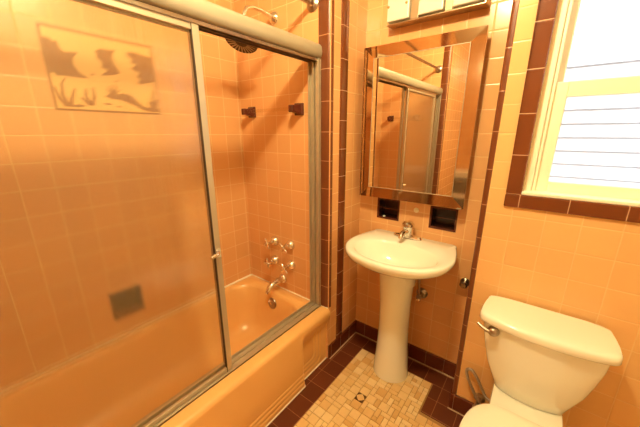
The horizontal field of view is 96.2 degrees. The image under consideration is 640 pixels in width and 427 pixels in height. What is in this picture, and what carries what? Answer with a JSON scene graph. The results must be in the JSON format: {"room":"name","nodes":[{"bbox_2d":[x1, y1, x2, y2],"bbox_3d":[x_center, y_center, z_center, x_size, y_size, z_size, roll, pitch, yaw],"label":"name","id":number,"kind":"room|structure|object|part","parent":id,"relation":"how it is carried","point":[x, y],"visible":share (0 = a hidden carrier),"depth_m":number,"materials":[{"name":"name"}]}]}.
{"room":"bathroom","nodes":[
{"label":"bathroom","id":0,"kind":"room"},
{"bbox_2d":[0,0,251,390],"bbox_3d":[-1.175,-0.172,1.288,0.120,2.500,2.950,12,19,36],"label":"wall","id":1,"kind":"structure","parent":0,"point":[94,206],"depth_m":1.39,"materials":[{"name":"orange tile"}]},
{"bbox_2d":[35,22,160,114],"bbox_3d":[-0.976,-0.634,1.320,0.003,0.323,0.424,12,19,36],"label":"tile mural","id":2,"kind":"object","parent":1,"relation":"attached to","point":[88,72],"visible":1,"depth_m":1.29,"materials":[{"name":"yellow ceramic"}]},
{"bbox_2d":[109,284,144,320],"bbox_3d":[-1.053,0.474,1.560,0.075,0.154,0.148,12,19,36],"label":"recessed soap dish","id":3,"kind":"object","parent":1,"relation":"attached to","point":[128,301],"visible":0.98,"depth_m":1.58,"materials":[{"name":"brown ceramic"}]},
{"bbox_2d":[116,304,142,318],"bbox_3d":[-1.047,0.526,1.570,0.060,0.024,0.120,12,19,36],"label":"tray","id":4,"kind":"object","parent":3,"relation":"on","point":[122,310],"depth_m":1.57,"materials":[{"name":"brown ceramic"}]},
{"bbox_2d":[232,0,367,357],"bbox_3d":[-0.086,-0.362,1.969,0.737,2.500,0.500,12,19,36],"label":"wall","id":5,"kind":"structure","parent":0,"point":[275,141],"depth_m":1.75,"materials":[{"name":"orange tile"}]},
{"bbox_2d":[72,0,224,426],"bbox_3d":[-0.681,0.118,0.854,0.018,1.404,0.828,12,19,36],"label":"sliding glass panel","id":6,"kind":"object","parent":5,"relation":"attached to","point":[204,378],"visible":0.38,"depth_m":1.09,"materials":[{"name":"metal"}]},
{"bbox_3d":[-0.681,-0.543,0.669,0.014,0.030,0.776,12,19,36],"label":"rail","id":7,"kind":"part","parent":6,"relation":"part of","materials":[{"name":"metal"}]},
{"bbox_3d":[-0.681,0.785,1.040,0.014,0.020,0.776,12,19,36],"label":"rail","id":8,"kind":"part","parent":6,"relation":"part of","materials":[{"name":"metal"}]},
{"bbox_2d":[86,0,231,426],"bbox_3d":[-0.624,0.118,0.854,0.049,1.404,0.738,12,19,36],"label":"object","id":9,"kind":"object","parent":5,"relation":"attached to","point":[193,28],"visible":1,"depth_m":1.06,"materials":[{"name":"metal"}]},
{"bbox_3d":[-0.636,-0.545,0.678,0.014,0.030,0.686,12,19,36],"label":"rail","id":10,"kind":"part","parent":9,"relation":"part of","materials":[{"name":"metal"}]},
{"bbox_3d":[-0.636,0.782,1.049,0.014,0.020,0.686,12,19,36],"label":"rail","id":11,"kind":"part","parent":9,"relation":"part of","materials":[{"name":"metal"}]},
{"bbox_3d":[-0.409,0.166,1.139,0.025,0.040,0.064,2,16,8],"label":"pull handle","id":12,"kind":"part","parent":9,"relation":"part of","materials":[{"name":"silver metal"}]},
{"bbox_2d":[120,0,321,426],"bbox_3d":[-0.494,0.029,1.051,0.082,1.486,1.551,12,19,36],"label":"shower door frame","id":13,"kind":"object","parent":5,"relation":"attached to","point":[211,18],"visible":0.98,"depth_m":1.36,"materials":[{"name":"metal"}]},
{"bbox_2d":[225,5,278,52],"bbox_3d":[-0.345,-0.957,1.478,0.167,0.241,0.312,12,19,36],"label":"shower","id":14,"kind":"object","parent":5,"relation":"attached to","point":[273,16],"visible":0.48,"depth_m":1.48,"materials":[{"name":"silver metal"}]},
{"bbox_3d":[-0.395,-0.858,1.438,0.157,0.069,0.144,12,19,36],"label":"plate","id":15,"kind":"part","parent":14,"relation":"part of","materials":[{"name":"metal"}]},
{"bbox_3d":[-0.324,-1.002,1.500,0.024,0.136,0.216,12,19,36],"label":"arm","id":16,"kind":"part","parent":14,"relation":"part of","materials":[{"name":"silver metal"}]},
{"bbox_2d":[264,236,278,248],"bbox_3d":[-0.333,0.195,1.938,0.070,0.070,0.087,12,19,36],"label":"shower valve","id":17,"kind":"object","parent":5,"relation":"attached to","point":[274,240],"visible":1,"depth_m":1.94,"materials":[{"name":"silver metal"}]},
{"bbox_2d":[264,255,278,268],"bbox_3d":[-0.337,0.333,1.979,0.076,0.076,0.087,12,19,36],"label":"shower valve","id":18,"kind":"object","parent":5,"relation":"attached to","point":[274,259],"visible":1,"depth_m":1.98,"materials":[{"name":"silver metal"}]},
{"bbox_2d":[241,103,303,117],"bbox_3d":[-0.296,-0.606,1.690,0.467,0.064,0.079,12,19,36],"label":"towel bar","id":19,"kind":"object","parent":5,"relation":"attached to","point":[297,108],"visible":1,"depth_m":1.59,"materials":[{"name":"brown ceramic"}]},
{"bbox_2d":[265,274,286,293],"bbox_3d":[-0.305,0.482,1.951,0.066,0.092,0.155,12,19,36],"label":"tub spout","id":20,"kind":"object","parent":5,"relation":"attached to","point":[282,278],"visible":1,"depth_m":1.94,"materials":[{"name":"silver metal"}]},
{"bbox_3d":[-0.310,0.488,1.951,0.041,0.080,0.148,13,20,38],"label":"spout","id":21,"kind":"part","parent":20,"relation":"part of","materials":[{"name":"silver metal"}]},
{"bbox_2d":[279,239,294,252],"bbox_3d":[-0.214,0.212,1.847,0.068,0.068,0.087,12,19,36],"label":"shower valve","id":22,"kind":"object","parent":5,"relation":"attached to","point":[290,244],"visible":1,"depth_m":1.85,"materials":[{"name":"silver metal"}]},
{"bbox_2d":[281,260,295,273],"bbox_3d":[-0.214,0.350,1.885,0.068,0.068,0.087,12,19,36],"label":"shower valve","id":23,"kind":"object","parent":5,"relation":"attached to","point":[291,264],"visible":1,"depth_m":1.89,"materials":[{"name":"silver metal"}]},
{"bbox_2d":[300,0,317,11],"bbox_3d":[-0.512,-0.865,0.818,0.072,0.072,1.560,12,19,36],"label":"shower curtain rod","id":24,"kind":"object","parent":5,"relation":"attached to","point":[312,5],"visible":1,"depth_m":1.39,"materials":[{"name":"silver metal"}]},
{"bbox_2d":[318,0,333,307],"bbox_3d":[0.028,-0.436,1.529,0.081,2.120,0.023,6,17,20],"label":"trim","id":25,"kind":"structure","parent":5,"relation":"attached to","point":[323,5],"depth_m":1.53,"materials":[{"name":"brown tile"}]},
{"bbox_2d":[328,320,355,357],"bbox_3d":[0.163,0.873,2.012,0.012,0.098,0.345,12,19,36],"label":"baseboard","id":26,"kind":"structure","parent":5,"relation":"attached to","point":[350,330],"depth_m":1.99,"materials":[{"name":"brown tile"}]},
{"bbox_2d":[336,0,349,338],"bbox_3d":[0.130,-0.273,1.651,0.009,2.500,0.066,12,19,36],"label":"trim","id":27,"kind":"structure","parent":5,"relation":"attached to","point":[345,10],"depth_m":1.62,"materials":[{"name":"brown tile"}]},
{"bbox_2d":[267,333,462,426],"bbox_3d":[-0.149,1.320,0.816,2.750,0.121,3.050,12,19,36],"label":"floor","id":28,"kind":"structure","parent":0,"point":[345,390],"depth_m":1.61,"materials":[{"name":"tile"}]},
{"bbox_2d":[0,274,329,426],"bbox_3d":[-0.704,0.878,1.461,0.765,0.389,1.556,12,19,36],"label":"bathtub","id":29,"kind":"object","parent":28,"relation":"on","point":[119,381],"visible":0.98,"depth_m":1.51,"materials":[{"name":"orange ceramic"}]},
{"bbox_3d":[-0.319,0.617,1.986,0.076,0.081,0.051,12,19,36],"label":"overflow plate","id":30,"kind":"part","parent":29,"relation":"part of","materials":[{"name":"silver metal"}]},
{"bbox_2d":[345,221,456,382],"bbox_3d":[0.412,0.535,1.624,0.565,0.958,0.486,12,19,36],"label":"pedestal sink","id":31,"kind":"object","parent":28,"relation":"on","point":[400,259],"visible":1,"depth_m":1.61,"materials":[{"name":"white ceramic"}]},
{"bbox_2d":[345,229,456,288],"bbox_3d":[0.412,0.292,1.556,0.565,0.222,0.486,12,19,36],"label":"basin","id":32,"kind":"object","parent":31,"relation":"in","point":[398,262],"depth_m":1.55,"materials":[{"name":"ceramic"}]},
{"bbox_2d":[394,221,421,240],"bbox_3d":[0.486,0.096,1.637,0.168,0.119,0.155,12,19,36],"label":"faucet","id":33,"kind":"object","parent":31,"relation":"on","point":[406,234],"depth_m":1.64,"materials":[{"name":"silver metal"}]},
{"bbox_2d":[459,295,622,426],"bbox_3d":[0.703,0.824,1.003,0.423,0.734,0.729,12,19,36],"label":"toilet","id":34,"kind":"object","parent":28,"relation":"on","point":[543,363],"visible":1,"depth_m":1.08,"materials":[{"name":"white ceramic"}]},
{"bbox_3d":[0.669,0.465,1.148,0.028,0.042,0.079,-12,20,-37],"label":"flush lever","id":35,"kind":"part","parent":34,"relation":"part of","materials":[{"name":"silver metal"}]},
{"bbox_3d":[0.623,0.813,0.892,0.377,0.023,0.464,12,19,36],"label":"seat","id":36,"kind":"part","parent":34,"relation":"part of","materials":[{"name":"white plastic"}]},
{"bbox_3d":[0.863,0.603,1.156,0.386,0.320,0.205,12,19,36],"label":"tank","id":37,"kind":"part","parent":34,"relation":"part of","materials":[{"name":"white ceramic"}]},
{"bbox_3d":[0.858,0.435,1.102,0.422,0.038,0.222,12,19,36],"label":"tank lid","id":38,"kind":"part","parent":34,"relation":"part of","materials":[{"name":"white ceramic"}]},
{"bbox_2d":[355,0,512,363],"bbox_3d":[0.640,-0.270,1.638,0.831,2.500,0.155,12,19,36],"label":"wall","id":39,"kind":"structure","parent":0,"point":[436,321],"depth_m":1.59,"materials":[{"name":"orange tile"}]},
{"bbox_2d":[377,198,399,220],"bbox_3d":[0.444,-0.036,1.805,0.144,0.131,0.079,12,19,36],"label":"holder","id":40,"kind":"object","parent":39,"relation":"attached to","point":[386,208],"visible":0.96,"depth_m":1.83,"materials":[{"name":"brown ceramic"}]},
{"bbox_2d":[356,320,455,377],"bbox_3d":[0.550,0.896,1.929,0.731,0.098,0.012,12,19,36],"label":"baseboard","id":41,"kind":"structure","parent":39,"relation":"attached to","point":[436,362],"depth_m":1.84,"materials":[{"name":"brown tile"}]},
{"bbox_2d":[416,280,427,301],"bbox_3d":[0.603,0.394,1.702,0.066,0.274,0.076,12,19,36],"label":"valve","id":42,"kind":"object","parent":39,"relation":"attached to","point":[421,292],"visible":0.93,"depth_m":1.72,"materials":[{"name":"silver metal"}]},
{"bbox_2d":[360,25,488,209],"bbox_3d":[0.503,-0.465,1.529,0.589,0.815,0.095,12,19,36],"label":"mirror","id":43,"kind":"object","parent":39,"relation":"attached to","point":[421,95],"visible":1,"depth_m":1.47,"materials":[{"name":"brown mirror"}]},
{"bbox_2d":[387,0,490,28],"bbox_3d":[0.540,-1.016,1.349,0.462,0.167,0.090,12,19,36],"label":"vanity light","id":44,"kind":"object","parent":39,"relation":"attached to","point":[400,13],"visible":1,"depth_m":1.37,"materials":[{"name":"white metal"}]},
{"bbox_3d":[0.397,-1.039,1.431,0.115,0.142,0.036,12,19,36],"label":"glass panel","id":45,"kind":"part","parent":44,"relation":"part of","materials":[{"name":"white glass"}]},
{"bbox_3d":[0.524,-1.013,1.336,0.117,0.142,0.036,12,19,36],"label":"glass panel","id":46,"kind":"part","parent":44,"relation":"part of","materials":[{"name":"white glass"}]},
{"bbox_3d":[0.651,-0.986,1.242,0.126,0.142,0.036,12,19,36],"label":"glass panel","id":47,"kind":"part","parent":44,"relation":"part of","materials":[{"name":"white glass"}]},
{"bbox_2d":[428,206,458,231],"bbox_3d":[0.702,0.021,1.614,0.145,0.128,0.079,12,19,36],"label":"holder","id":48,"kind":"object","parent":39,"relation":"attached to","point":[441,218],"visible":0.98,"depth_m":1.63,"materials":[{"name":"brown ceramic"}]},
{"bbox_2d":[459,278,468,288],"bbox_3d":[0.786,0.384,1.566,0.048,0.048,0.054,12,19,36],"label":"handle","id":49,"kind":"object","parent":39,"relation":"attached to","point":[464,282],"visible":0.97,"depth_m":1.55,"materials":[{"name":"metal"}]},
{"bbox_2d":[456,0,639,426],"bbox_3d":[1.196,-0.084,0.973,1.070,2.500,0.187,12,19,36],"label":"wall","id":50,"kind":"structure","parent":0,"point":[585,268],"depth_m":1.12,"materials":[{"name":"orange tile"}]},
{"bbox_2d":[329,332,463,416],"bbox_3d":[0.879,1.067,1.491,1.803,0.005,0.345,12,19,36],"label":"trim","id":51,"kind":"structure","parent":50,"relation":"attached to","point":[355,332],"depth_m":1.87,"materials":[{"name":"brown tile"}]},
{"bbox_2d":[449,392,473,415],"bbox_3d":[1.132,1.091,1.231,1.088,0.098,0.022,12,19,36],"label":"baseboard","id":52,"kind":"structure","parent":50,"relation":"attached to","point":[457,403],"depth_m":1.51,"materials":[{"name":"brown tile"}]},
{"bbox_2d":[465,367,489,406],"bbox_3d":[0.778,0.841,1.381,0.165,0.255,0.095,12,19,36],"label":"hose","id":53,"kind":"object","parent":50,"relation":"attached to","point":[479,398],"visible":0.73,"depth_m":1.41,"materials":[{"name":"silver metal"}]},
{"bbox_2d":[452,0,519,394],"bbox_3d":[0.780,-0.221,1.288,0.024,2.405,0.228,12,19,36],"label":"trim","id":54,"kind":"structure","parent":50,"relation":"attached to","point":[515,5],"depth_m":1.22,"materials":[{"name":"brown tile"}]},
{"bbox_2d":[504,0,639,222],"bbox_3d":[1.069,-0.470,0.846,0.761,1.034,0.025,12,19,36],"label":"trim","id":55,"kind":"structure","parent":50,"relation":"attached to","point":[546,10],"depth_m":1.06,"materials":[{"name":"brown tile"}]},
{"bbox_2d":[521,0,639,206],"bbox_3d":[1.125,-0.489,0.915,0.653,0.934,0.194,12,19,36],"label":"window","id":56,"kind":"structure","parent":50,"relation":"in","point":[555,92],"depth_m":1.06,"materials":[{"name":"beige paint"}]},
{"bbox_3d":[1.113,-0.247,0.966,0.587,0.411,0.030,12,19,36],"label":"sash","id":57,"kind":"part","parent":56,"relation":"part of","materials":[{"name":"beige paint"}]},
{"bbox_3d":[1.134,-0.658,0.880,0.587,0.530,0.030,12,19,36],"label":"sash","id":58,"kind":"part","parent":56,"relation":"part of","materials":[{"name":"beige paint"}]},
{"label":"outside","id":59,"kind":"structure","parent":0,"visible":0},
{"bbox_2d":[549,0,639,187],"bbox_3d":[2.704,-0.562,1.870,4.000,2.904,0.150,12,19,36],"label":"window pane","id":60,"kind":"structure","parent":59,"point":[598,142],"depth_m":2.16,"materials":[{"name":"white glass"}]}
]}

